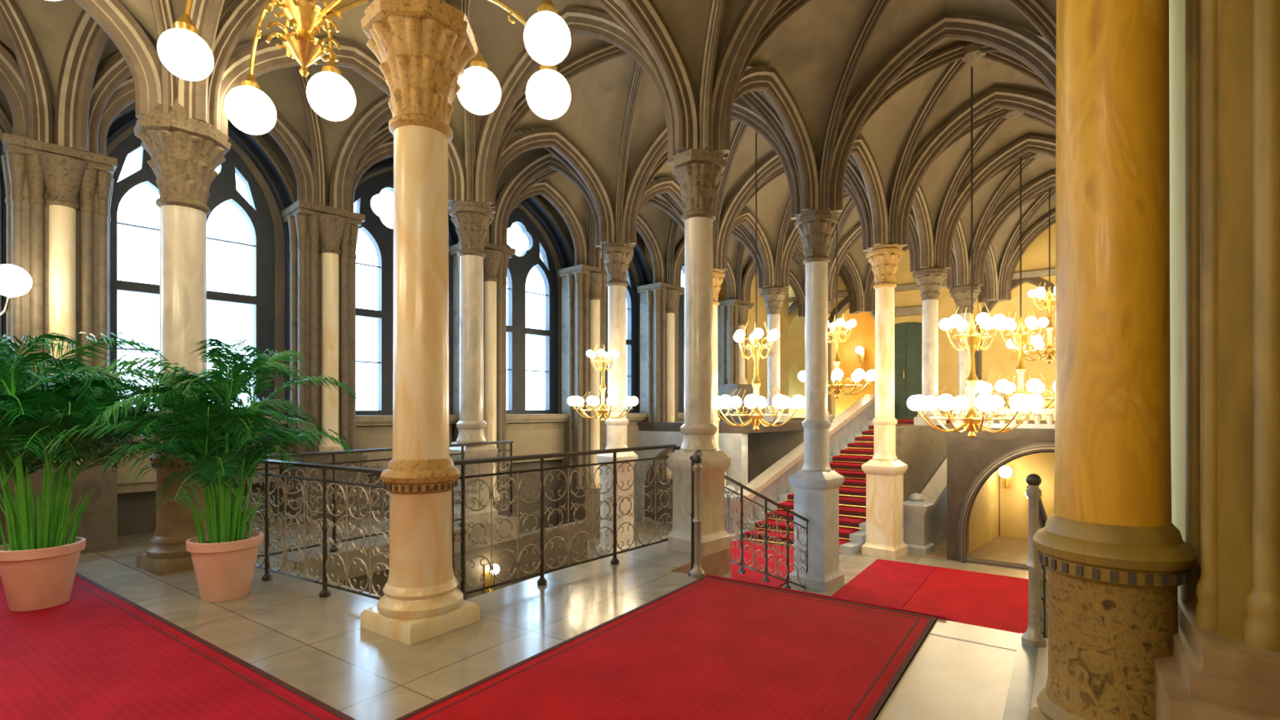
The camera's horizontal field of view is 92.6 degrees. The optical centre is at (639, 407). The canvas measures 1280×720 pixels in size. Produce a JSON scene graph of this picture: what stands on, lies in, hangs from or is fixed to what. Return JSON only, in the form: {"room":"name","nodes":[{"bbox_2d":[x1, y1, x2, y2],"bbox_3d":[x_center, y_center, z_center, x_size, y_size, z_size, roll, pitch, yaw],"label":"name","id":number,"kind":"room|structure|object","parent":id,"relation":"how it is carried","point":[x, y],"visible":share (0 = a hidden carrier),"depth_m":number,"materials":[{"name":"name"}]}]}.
{"room":"palace staircase hall","nodes":[
{"label":"palace staircase hall","id":0,"kind":"room"},
{"bbox_2d":[0,40,788,545],"bbox_3d":[-2.261,-1.500,12.380,0.360,8.600,20.128,0,0,43],"label":"wall","id":1,"kind":"structure","parent":0,"point":[135,513],"depth_m":10.92,"materials":[{"name":"stone"}]},
{"bbox_2d":[0,144,6,351],"bbox_3d":[-7.945,-2.020,6.040,0.200,4.280,2.480,0,0,43],"label":"trim","id":2,"kind":"structure","parent":1,"relation":"attached to","point":[2,189],"depth_m":6.82,"materials":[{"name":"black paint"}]},
{"bbox_2d":[0,105,12,148],"bbox_3d":[-7.843,-2.090,5.944,0.220,4.420,2.760,0,0,43],"label":"trim","id":3,"kind":"structure","parent":1,"relation":"attached to","point":[6,126],"depth_m":6.75,"materials":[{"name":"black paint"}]},
{"bbox_2d":[0,264,32,317],"bbox_3d":[-6.702,-1.174,6.393,1.342,0.512,0.315,0,0,35],"label":"wall lamp","id":4,"kind":"object","parent":1,"relation":"attached to","point":[15,281],"visible":1,"depth_m":6.04,"materials":[{"name":"white glass"}]},
{"bbox_2d":[0,132,117,554],"bbox_3d":[-6.508,-0.625,6.877,0.839,4.450,0.931,0,0,43],"label":"wall pier","id":5,"kind":"object","parent":1,"relation":"attached to","point":[58,199],"visible":0.66,"depth_m":6.68,"materials":[{"name":"stone"}]},
{"bbox_2d":[106,111,288,415],"bbox_3d":[-5.949,-2.020,8.164,0.200,4.280,2.480,0,0,43],"label":"trim","id":6,"kind":"structure","parent":1,"relation":"attached to","point":[129,121],"depth_m":8.75,"materials":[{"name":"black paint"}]},
{"bbox_2d":[108,133,290,493],"bbox_3d":[-5.909,-1.460,8.126,0.529,5.020,2.160,0,0,43],"label":"window","id":7,"kind":"structure","parent":1,"relation":"in","point":[223,188],"depth_m":8.51,"materials":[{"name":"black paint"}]},
{"bbox_2d":[110,102,297,206],"bbox_3d":[-5.847,-2.090,8.068,0.220,4.420,2.760,0,0,43],"label":"trim","id":8,"kind":"structure","parent":1,"relation":"attached to","point":[258,143],"depth_m":8.66,"materials":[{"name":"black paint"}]},
{"bbox_2d":[280,200,367,525],"bbox_3d":[-4.592,-0.625,8.917,0.839,4.450,0.931,0,0,43],"label":"wall pier","id":9,"kind":"object","parent":1,"relation":"attached to","point":[322,239],"visible":0.88,"depth_m":8.67,"materials":[{"name":"stone"}]},
{"bbox_2d":[328,155,458,262],"bbox_3d":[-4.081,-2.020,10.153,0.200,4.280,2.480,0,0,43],"label":"trim","id":10,"kind":"structure","parent":1,"relation":"attached to","point":[389,162],"depth_m":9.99,"materials":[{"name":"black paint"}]},
{"bbox_2d":[353,170,458,474],"bbox_3d":[-4.041,-1.460,10.115,0.529,5.020,2.160,0,0,43],"label":"window","id":11,"kind":"structure","parent":1,"relation":"in","point":[381,237],"depth_m":10.07,"materials":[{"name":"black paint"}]},
{"bbox_2d":[448,241,516,517],"bbox_3d":[-2.772,-0.125,10.854,0.839,5.450,0.931,0,0,43],"label":"wall pier","id":12,"kind":"object","parent":1,"relation":"attached to","point":[495,261],"visible":0.46,"depth_m":10.77,"materials":[{"name":"stone"}]},
{"bbox_2d":[495,195,574,268],"bbox_3d":[-2.222,-2.090,11.928,0.220,4.420,2.760,0,0,43],"label":"trim","id":13,"kind":"structure","parent":1,"relation":"attached to","point":[535,201],"depth_m":12.43,"materials":[{"name":"blue paint"}]},
{"bbox_2d":[506,207,568,463],"bbox_3d":[-2.284,-1.460,11.985,0.529,5.020,2.160,0,0,43],"label":"window","id":14,"kind":"structure","parent":1,"relation":"in","point":[528,437],"depth_m":12.15,"materials":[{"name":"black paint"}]},
{"bbox_2d":[558,263,607,539],"bbox_3d":[-1.077,-0.125,12.659,0.839,5.450,0.931,0,0,43],"label":"wall pier","id":15,"kind":"object","parent":1,"relation":"attached to","point":[581,284],"visible":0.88,"depth_m":12.40,"materials":[{"name":"stone"}]},
{"bbox_2d":[573,239,653,284],"bbox_3d":[-0.561,-2.090,13.695,0.220,4.420,2.760,0,0,43],"label":"trim","id":16,"kind":"structure","parent":1,"relation":"attached to","point":[637,251],"depth_m":14.35,"materials":[{"name":"blue paint"}]},
{"bbox_2d":[605,266,647,453],"bbox_3d":[-0.623,-1.460,13.753,0.529,5.020,2.160,0,0,43],"label":"window","id":17,"kind":"structure","parent":1,"relation":"in","point":[632,341],"depth_m":14.40,"materials":[{"name":"blue paint"}]},
{"bbox_2d":[631,253,645,285],"bbox_3d":[-0.664,-2.020,13.791,0.200,4.280,2.480,0,0,43],"label":"trim","id":18,"kind":"structure","parent":1,"relation":"attached to","point":[634,259],"depth_m":14.39,"materials":[{"name":"blue paint"}]},
{"bbox_2d":[637,281,684,523],"bbox_3d":[0.549,-0.125,14.389,0.839,5.450,0.931,0,0,43],"label":"wall pier","id":19,"kind":"object","parent":1,"relation":"attached to","point":[659,301],"visible":0.82,"depth_m":14.13,"materials":[{"name":"stone"}]},
{"bbox_2d":[678,262,719,449],"bbox_3d":[1.193,-1.460,15.686,0.529,5.020,2.160,0,0,43],"label":"window","id":20,"kind":"structure","parent":1,"relation":"in","point":[681,308],"depth_m":15.73,"materials":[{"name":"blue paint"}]},
{"bbox_2d":[717,298,754,420],"bbox_3d":[2.555,-1.250,16.525,0.839,3.200,0.931,0,0,43],"label":"wall pier","id":21,"kind":"object","parent":1,"relation":"attached to","point":[732,314],"visible":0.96,"depth_m":16.24,"materials":[{"name":"stone"}]},
{"bbox_2d":[335,520,587,599],"bbox_3d":[-2.405,3.550,8.209,0.150,3.300,5.100,0,0,35],"label":"wall","id":22,"kind":"structure","parent":0,"point":[556,552],"depth_m":8.98,"materials":[{"name":"stone"}]},
{"bbox_2d":[484,564,499,593],"bbox_3d":[-2.028,2.361,8.434,0.210,0.422,0.140,0,0,35],"label":"wall lamp","id":23,"kind":"object","parent":22,"relation":"attached to","point":[486,568],"visible":0.59,"depth_m":8.43,"materials":[{"name":"white glass"}]},
{"bbox_2d":[0,0,1056,317],"bbox_3d":[2.073,-4.170,9.311,9.345,2.641,21.552,0,0,43],"label":"ceiling","id":24,"kind":"structure","parent":0,"point":[858,110],"depth_m":8.68,"materials":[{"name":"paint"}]},
{"bbox_2d":[48,0,570,134],"bbox_3d":[-2.775,-3.942,5.248,4.354,2.055,2.637,0,0,6],"label":"globe chandelier","id":25,"kind":"object","parent":24,"relation":"hanging from","point":[182,51],"visible":1,"depth_m":5.88,"materials":[{"name":"white glass"}]},
{"bbox_2d":[567,204,638,422],"bbox_3d":[-0.600,-1.531,9.876,1.141,3.509,1.096,0,0,35],"label":"brass chandelier","id":26,"kind":"object","parent":24,"relation":"hanging from","point":[611,401],"visible":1,"depth_m":9.81,"materials":[{"name":"gold"}]},
{"bbox_2d":[713,131,804,431],"bbox_3d":[2.148,-2.400,11.310,1.840,5.660,1.768,0,0,35],"label":"brass chandelier","id":27,"kind":"object","parent":24,"relation":"hanging from","point":[755,402],"visible":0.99,"depth_m":11.21,"materials":[{"name":"gold"}]},
{"bbox_2d":[798,215,875,398],"bbox_3d":[4.678,-3.050,14.544,1.840,5.660,1.768,0,0,35],"label":"brass chandelier","id":28,"kind":"object","parent":24,"relation":"hanging from","point":[858,375],"visible":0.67,"depth_m":14.44,"materials":[{"name":"gold"}]},
{"bbox_2d":[906,66,1044,438],"bbox_3d":[5.062,-2.370,9.334,1.840,5.660,1.768,0,0,35],"label":"brass chandelier","id":29,"kind":"object","parent":24,"relation":"hanging from","point":[985,402],"visible":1,"depth_m":9.27,"materials":[{"name":"metal"}]},
{"bbox_2d":[967,155,1055,414],"bbox_3d":[7.407,-2.700,11.903,1.840,5.660,1.768,0,0,35],"label":"brass chandelier","id":30,"kind":"object","parent":24,"relation":"hanging from","point":[1035,386],"visible":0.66,"depth_m":11.85,"materials":[{"name":"gold"}]},
{"bbox_2d":[1005,186,1055,364],"bbox_3d":[9.569,-3.723,14.297,1.748,5.377,1.680,0,0,35],"label":"brass chandelier","id":31,"kind":"object","parent":24,"relation":"hanging from","point":[1049,353],"visible":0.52,"depth_m":14.28,"materials":[{"name":"gold"}]},
{"bbox_2d":[75,515,1048,719],"bbox_3d":[-2.561,1.750,3.755,12.100,0.300,9.620,0,0,35],"label":"floor","id":32,"kind":"structure","parent":0,"point":[318,646],"depth_m":4.43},
{"bbox_2d":[0,572,355,719],"bbox_3d":[-4.654,1.591,3.937,6.460,0.017,2.320,0,0,35],"label":"carpet","id":33,"kind":"object","parent":32,"relation":"on","point":[99,654],"visible":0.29,"depth_m":3.65,"materials":[{"name":"red carpet"}]},
{"bbox_2d":[0,331,203,611],"bbox_3d":[-4.853,0.466,4.893,2.222,2.269,2.238,0,0,21],"label":"potted palm","id":34,"kind":"object","parent":33,"relation":"on","point":[37,571],"visible":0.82,"depth_m":4.81,"materials":[{"name":"plant"}]},
{"bbox_2d":[0,537,85,611],"bbox_3d":[-4.844,1.347,4.941,0.550,0.505,0.550,0,0,35],"label":"pot","id":35,"kind":"object","parent":34,"relation":"attached to","point":[37,576],"depth_m":4.80,"materials":[{"name":"ceramic"}]},
{"bbox_2d":[133,96,231,575],"bbox_3d":[-4.661,-0.875,6.248,0.765,4.950,0.765,0,0,43],"label":"marble column","id":36,"kind":"structure","parent":32,"relation":"on","point":[185,153],"depth_m":6.07,"materials":[{"name":"stone"}]},
{"bbox_2d":[41,337,359,602],"bbox_3d":[-3.708,0.536,5.222,2.039,2.128,2.036,0,0,35],"label":"potted palm","id":37,"kind":"object","parent":32,"relation":"on","point":[224,560],"visible":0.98,"depth_m":5.03,"materials":[{"name":"plant"}]},
{"bbox_2d":[185,530,263,602],"bbox_3d":[-3.520,1.347,5.200,0.550,0.505,0.550,0,0,35],"label":"pot","id":38,"kind":"object","parent":37,"relation":"attached to","point":[224,567],"depth_m":5.04,"materials":[{"name":"ceramic"}]},
{"bbox_2d":[215,459,389,599],"bbox_3d":[-3.083,1.039,5.450,2.895,1.122,0.091,0,0,32],"label":"iron railing","id":39,"kind":"object","parent":32,"relation":"on","point":[325,593],"visible":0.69,"depth_m":5.20,"materials":[{"name":"black metal"}]},
{"bbox_2d":[244,440,513,557],"bbox_3d":[-2.906,1.039,7.553,0.092,1.122,3.640,0,0,35],"label":"iron railing","id":40,"kind":"object","parent":32,"relation":"on","point":[334,548],"visible":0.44,"depth_m":6.89,"materials":[{"name":"black metal"}]},
{"bbox_2d":[360,0,479,645],"bbox_3d":[-1.622,-0.875,4.538,0.765,4.950,0.765,0,0,43],"label":"marble column","id":41,"kind":"structure","parent":32,"relation":"on","point":[422,47],"depth_m":4.36,"materials":[{"name":"beige stone"}]},
{"bbox_2d":[448,200,497,525],"bbox_3d":[-2.385,-0.875,8.671,0.591,4.950,0.591,0,0,43],"label":"marble column","id":42,"kind":"structure","parent":32,"relation":"on","point":[472,220],"depth_m":8.52,"materials":[{"name":"stone"}]},
{"bbox_2d":[452,444,676,600],"bbox_3d":[-0.551,1.009,5.949,0.090,1.182,2.984,0,0,41],"label":"iron railing","id":43,"kind":"object","parent":32,"relation":"on","point":[541,581],"visible":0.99,"depth_m":5.57,"materials":[{"name":"black metal"}]},
{"bbox_2d":[395,576,937,719],"bbox_3d":[-0.199,1.591,2.866,1.990,0.017,5.670,0,0,35],"label":"carpet","id":44,"kind":"object","parent":32,"relation":"on","point":[706,648],"visible":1,"depth_m":3.75,"materials":[{"name":"red carpet"}]},
{"bbox_2d":[688,449,704,578],"bbox_3d":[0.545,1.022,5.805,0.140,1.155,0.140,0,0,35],"label":"post","id":45,"kind":"object","parent":32,"relation":"on","point":[697,572],"visible":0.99,"depth_m":5.78,"materials":[{"name":"grey metal"}]},
{"bbox_2d":[666,148,730,555],"bbox_3d":[0.668,-0.875,6.976,0.591,4.950,0.591,0,0,43],"label":"marble column","id":46,"kind":"structure","parent":32,"relation":"on","point":[698,172],"depth_m":6.83,"materials":[{"name":"stone"}]},
{"bbox_2d":[928,632,1037,719],"bbox_3d":[1.806,1.598,3.435,0.645,0.004,2.500,0,0,35],"label":"trim","id":47,"kind":"structure","parent":32,"relation":"on","point":[1017,707],"depth_m":3.58,"materials":[{"name":"grey stone"}]},
{"bbox_2d":[1021,473,1045,648],"bbox_3d":[2.669,1.022,4.149,0.140,1.155,0.140,0,0,35],"label":"post","id":48,"kind":"object","parent":47,"relation":"on","point":[1033,637],"visible":1,"depth_m":4.12,"materials":[{"name":"grey metal"}]},
{"bbox_2d":[1026,0,1198,719],"bbox_3d":[2.013,-0.875,2.619,0.765,4.950,0.765,0,0,43],"label":"marble column","id":49,"kind":"structure","parent":32,"relation":"on","point":[1113,552],"depth_m":2.46,"materials":[{"name":"stone"}]},
{"bbox_2d":[1155,0,1279,719],"bbox_3d":[2.702,-0.625,2.180,1.370,4.450,1.270,0,0,35],"label":"pier","id":50,"kind":"object","parent":32,"relation":"on","point":[1224,664],"visible":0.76,"depth_m":2.17,"materials":[{"name":"brown stone"}]},
{"bbox_2d":[633,430,747,524],"bbox_3d":[0.884,1.710,13.743,3.200,2.380,0.300,0,0,35],"label":"wall","id":51,"kind":"structure","parent":0,"point":[734,445],"depth_m":13.64,"materials":[{"name":"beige stone"}]},
{"bbox_2d":[720,572,731,578],"bbox_3d":[0.645,2.400,6.577,0.080,1.000,1.320,0,0,35],"label":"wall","id":52,"kind":"structure","parent":0,"point":[729,575],"depth_m":7.03,"materials":[{"name":"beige stone"}]},
{"bbox_2d":[637,417,832,433],"bbox_3d":[3.536,0.430,16.209,2.751,0.200,7.856,0,0,43],"label":"floor","id":53,"kind":"structure","parent":0,"point":[793,424],"depth_m":13.79,"materials":[{"name":"stone"}]},
{"bbox_2d":[760,284,787,422],"bbox_3d":[3.192,-1.475,14.607,0.620,3.650,0.620,0,0,43],"label":"marble column","id":54,"kind":"structure","parent":53,"relation":"on","point":[773,297],"depth_m":14.47,"materials":[{"name":"stone"}]},
{"bbox_2d":[827,299,834,420],"bbox_3d":[4.852,-1.475,16.374,0.620,3.650,0.620,0,0,43],"label":"marble column","id":55,"kind":"structure","parent":53,"relation":"on","point":[830,304],"depth_m":16.21,"materials":[{"name":"stone"}]},
{"bbox_2d":[747,430,804,483],"bbox_3d":[2.861,1.715,15.693,2.929,2.370,0.200,0,0,35],"label":"wall","id":56,"kind":"structure","parent":0,"point":[764,449],"depth_m":15.33,"materials":[{"name":"stone"}]},
{"bbox_2d":[739,420,874,555],"bbox_3d":[5.132,1.675,13.934,2.256,2.650,7.118,0,0,43],"label":"staircase","id":57,"kind":"structure","parent":0,"point":[854,546],"depth_m":11.79,"materials":[{"name":"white stone"}]},
{"bbox_2d":[742,420,950,551],"bbox_3d":[5.106,1.453,13.921,1.954,2.250,7.105,0,0,43],"label":"carpet","id":58,"kind":"object","parent":57,"relation":"on","point":[852,492],"visible":0.36,"depth_m":12.82,"materials":[{"name":"red carpet"}]},
{"bbox_2d":[587,519,1047,595],"bbox_3d":[6.131,2.750,12.124,14.155,0.300,11.100,0,0,35],"label":"floor","id":59,"kind":"structure","parent":0,"point":[851,566],"depth_m":10.61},
{"bbox_2d":[595,241,637,556],"bbox_3d":[-0.406,-0.375,10.777,0.591,5.950,0.591,0,0,43],"label":"marble column","id":60,"kind":"structure","parent":59,"relation":"on","point":[617,256],"depth_m":10.63,"materials":[{"name":"stone"}]},
{"bbox_2d":[712,268,729,486],"bbox_3d":[1.462,-0.375,12.766,0.591,5.950,0.591,0,0,43],"label":"marble column","id":61,"kind":"structure","parent":59,"relation":"on","point":[718,275],"depth_m":12.62,"materials":[{"name":"beige stone"}]},
{"bbox_2d":[730,539,793,586],"bbox_3d":[1.704,2.589,10.309,2.180,0.022,2.950,0,0,35],"label":"carpet","id":62,"kind":"object","parent":59,"relation":"on","point":[750,575],"visible":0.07,"depth_m":10.13,"materials":[{"name":"red carpet"}]},
{"bbox_2d":[724,475,808,589],"bbox_3d":[1.651,1.716,8.015,0.090,2.008,2.437,0,0,42],"label":"iron railing","id":63,"kind":"object","parent":59,"relation":"on","point":[741,571],"visible":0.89,"depth_m":8.00,"materials":[{"name":"black metal"}]},
{"bbox_2d":[724,394,875,541],"bbox_3d":[4.079,1.105,14.634,0.480,2.990,7.213,0,0,43],"label":"parapet","id":64,"kind":"object","parent":59,"relation":"on","point":[773,482],"visible":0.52,"depth_m":13.62,"materials":[{"name":"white stone"}]},
{"bbox_2d":[788,208,844,592],"bbox_3d":[2.605,-0.375,9.038,0.591,5.950,0.591,0,0,43],"label":"marble column","id":65,"kind":"structure","parent":59,"relation":"on","point":[816,486],"depth_m":8.88,"materials":[{"name":"stone"}]},
{"bbox_2d":[831,559,936,608],"bbox_3d":[3.594,2.589,8.988,0.910,0.022,2.950,0,0,35],"label":"carpet","id":66,"kind":"object","parent":59,"relation":"on","point":[887,583],"visible":0.64,"depth_m":8.96,"materials":[{"name":"red carpet"}]},
{"bbox_2d":[862,244,907,559],"bbox_3d":[4.363,-0.375,10.909,0.591,5.950,0.591,0,0,43],"label":"marble column","id":67,"kind":"structure","parent":59,"relation":"on","point":[884,473],"depth_m":10.76,"materials":[{"name":"beige stone"}]},
{"bbox_2d":[903,392,1008,555],"bbox_3d":[6.981,1.105,13.184,0.480,2.990,6.253,0,0,43],"label":"parapet","id":68,"kind":"object","parent":59,"relation":"on","point":[925,513],"visible":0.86,"depth_m":11.04,"materials":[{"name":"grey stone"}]},
{"bbox_2d":[902,566,1047,633],"bbox_3d":[4.811,2.588,8.137,2.040,0.024,2.950,0,0,35],"label":"carpet","id":69,"kind":"object","parent":59,"relation":"on","point":[996,602],"visible":0.43,"depth_m":8.23,"materials":[{"name":"red carpet"}]},
{"bbox_2d":[788,210,1055,422],"bbox_3d":[10.018,-2.000,16.423,13.200,7.600,0.400,0,0,35],"label":"wall","id":70,"kind":"structure","parent":0,"point":[1035,257],"depth_m":17.16,"materials":[{"name":"paint"}]},
{"bbox_2d":[788,316,804,417],"bbox_3d":[5.551,-1.485,20.156,1.386,3.630,0.800,0,0,35],"label":"wall niche","id":71,"kind":"object","parent":70,"relation":"in","point":[797,340],"visible":0.19,"depth_m":20.54,"materials":[{"name":"paint"}]},
{"bbox_2d":[788,301,829,411],"bbox_3d":[5.116,-1.600,19.533,1.840,3.800,0.200,0,0,35],"label":"trim","id":72,"kind":"structure","parent":70,"relation":"attached to","point":[794,305],"depth_m":19.01,"materials":[{"name":"stone"}]},
{"bbox_2d":[827,296,875,336],"bbox_3d":[6.509,-1.600,18.559,2.080,3.800,0.200,0,0,35],"label":"trim","id":73,"kind":"structure","parent":70,"relation":"attached to","point":[844,303],"depth_m":18.78,"materials":[{"name":"stone"}]},
{"bbox_2d":[835,311,875,417],"bbox_3d":[6.945,-1.510,19.182,1.638,3.680,0.800,0,0,35],"label":"wall niche","id":74,"kind":"object","parent":70,"relation":"in","point":[863,334],"visible":0.29,"depth_m":19.57,"materials":[{"name":"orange paint"}]},
{"bbox_2d":[855,346,864,361],"bbox_3d":[6.850,-1.684,19.047,0.236,0.472,0.410,0,0,35],"label":"wall lamp","id":75,"kind":"object","parent":74,"relation":"attached to","point":[859,349],"visible":1,"depth_m":18.98,"materials":[{"name":"white glass"}]},
{"bbox_2d":[894,306,922,419],"bbox_3d":[7.735,-1.280,17.782,1.600,3.220,0.350,0,0,35],"label":"door","id":76,"kind":"structure","parent":70,"relation":"in","point":[908,335],"depth_m":17.77,"materials":[{"name":"green paint"}]},
{"bbox_2d":[788,268,1055,302],"bbox_3d":[9.828,-3.480,16.239,12.900,0.160,0.120,0,0,35],"label":"trim","id":77,"kind":"structure","parent":70,"relation":"attached to","point":[1045,273],"depth_m":17.10,"materials":[{"name":"stone"}]},
{"bbox_2d":[974,276,1054,408],"bbox_3d":[10.115,-1.600,16.038,2.440,3.800,0.200,0,0,35],"label":"trim","id":78,"kind":"structure","parent":70,"relation":"attached to","point":[1035,281],"depth_m":16.41,"materials":[{"name":"stone"}]},
{"bbox_2d":[988,292,1055,419],"bbox_3d":[10.551,-1.485,16.661,2.016,3.630,0.800,0,0,35],"label":"wall niche","id":79,"kind":"object","parent":70,"relation":"in","point":[1002,361],"visible":0.2,"depth_m":16.99,"materials":[{"name":"paint"}]},
{"bbox_2d":[895,422,951,502],"bbox_3d":[7.052,1.625,13.860,0.445,2.550,7.340,0,0,43],"label":"wall","id":80,"kind":"structure","parent":0,"point":[922,448],"depth_m":11.70,"materials":[{"name":"stone"}]},
{"bbox_2d":[912,263,947,425],"bbox_3d":[5.995,-1.475,12.647,0.620,3.650,0.620,0,0,43],"label":"marble column","id":81,"kind":"structure","parent":80,"relation":"on","point":[929,280],"depth_m":12.51,"materials":[{"name":"stone"}]},
{"bbox_2d":[949,281,981,422],"bbox_3d":[7.656,-1.475,14.414,0.620,3.650,0.620,0,0,43],"label":"marble column","id":82,"kind":"structure","parent":80,"relation":"on","point":[961,295],"depth_m":14.28,"materials":[{"name":"stone"}]},
{"bbox_2d":[968,468,999,552],"bbox_3d":[7.979,1.715,13.285,0.148,2.370,7.176,0,0,43],"label":"wall","id":83,"kind":"structure","parent":0,"point":[984,520],"depth_m":11.79,"materials":[{"name":"paint"}]},
{"bbox_2d":[998,466,1012,488],"bbox_3d":[7.200,1.366,12.043,0.236,0.472,0.430,0,0,35],"label":"wall lamp","id":84,"kind":"object","parent":83,"relation":"attached to","point":[1005,472],"visible":0.98,"depth_m":11.94,"materials":[{"name":"white glass"}]},
{"bbox_2d":[946,420,1054,441],"bbox_3d":[10.100,0.430,11.619,6.670,0.200,7.380,0,0,35],"label":"floor","id":85,"kind":"structure","parent":0,"point":[1030,434],"depth_m":9.97,"materials":[{"name":"stone"}]},
{"bbox_2d":[952,408,1055,428],"bbox_3d":[6.801,0.170,9.570,3.420,0.320,0.160,0,0,35],"label":"gallery balustrade","id":86,"kind":"object","parent":85,"relation":"on","point":[1049,412],"visible":0.22,"depth_m":9.91,"materials":[{"name":"grey stone"}]},
{"bbox_2d":[946,438,1054,569],"bbox_3d":[6.457,1.710,9.847,2.700,2.380,0.300,0,0,35],"label":"wall","id":87,"kind":"structure","parent":0,"point":[966,458],"depth_m":10.35,"materials":[{"name":"stone"}]},
{"bbox_2d":[955,441,1054,563],"bbox_3d":[6.517,1.565,9.671,2.720,2.070,0.340,0,0,35],"label":"trim","id":88,"kind":"structure","parent":87,"relation":"attached to","point":[966,501],"depth_m":10.15,"materials":[{"name":"stone"}]},
{"bbox_2d":[1000,452,1054,538],"bbox_3d":[9.614,1.715,10.971,5.449,2.370,0.200,0,0,35],"label":"wall","id":89,"kind":"structure","parent":0,"point":[1014,503],"depth_m":12.22,"materials":[{"name":"paint"}]},
{"bbox_2d":[1168,0,1185,542],"bbox_3d":[2.861,-2.100,3.124,0.190,7.400,1.000,0,0,35],"label":"column","id":90,"kind":"structure","parent":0,"point":[1176,7],"depth_m":3.13,"materials":[{"name":"stone"}]},
{"bbox_3d":[2.536,2.421,6.158,3.500,1.357,2.800,0,0,35],"label":"floor","id":91,"kind":"structure","parent":0,"visible":0},
{"bbox_2d":[706,574,955,622],"bbox_3d":[2.274,2.089,6.350,2.170,1.022,2.825,0,0,35],"label":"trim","id":92,"kind":"object","parent":91,"relation":"on","point":[940,617],"visible":0.02,"depth_m":5.08,"materials":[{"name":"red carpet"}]},
{"bbox_2d":[1026,485,1048,638],"bbox_3d":[3.536,1.561,5.319,0.090,2.078,2.922,0,0,37],"label":"iron railing","id":93,"kind":"object","parent":91,"relation":"on","point":[1043,571],"visible":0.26,"depth_m":4.96,"materials":[{"name":"black metal"}]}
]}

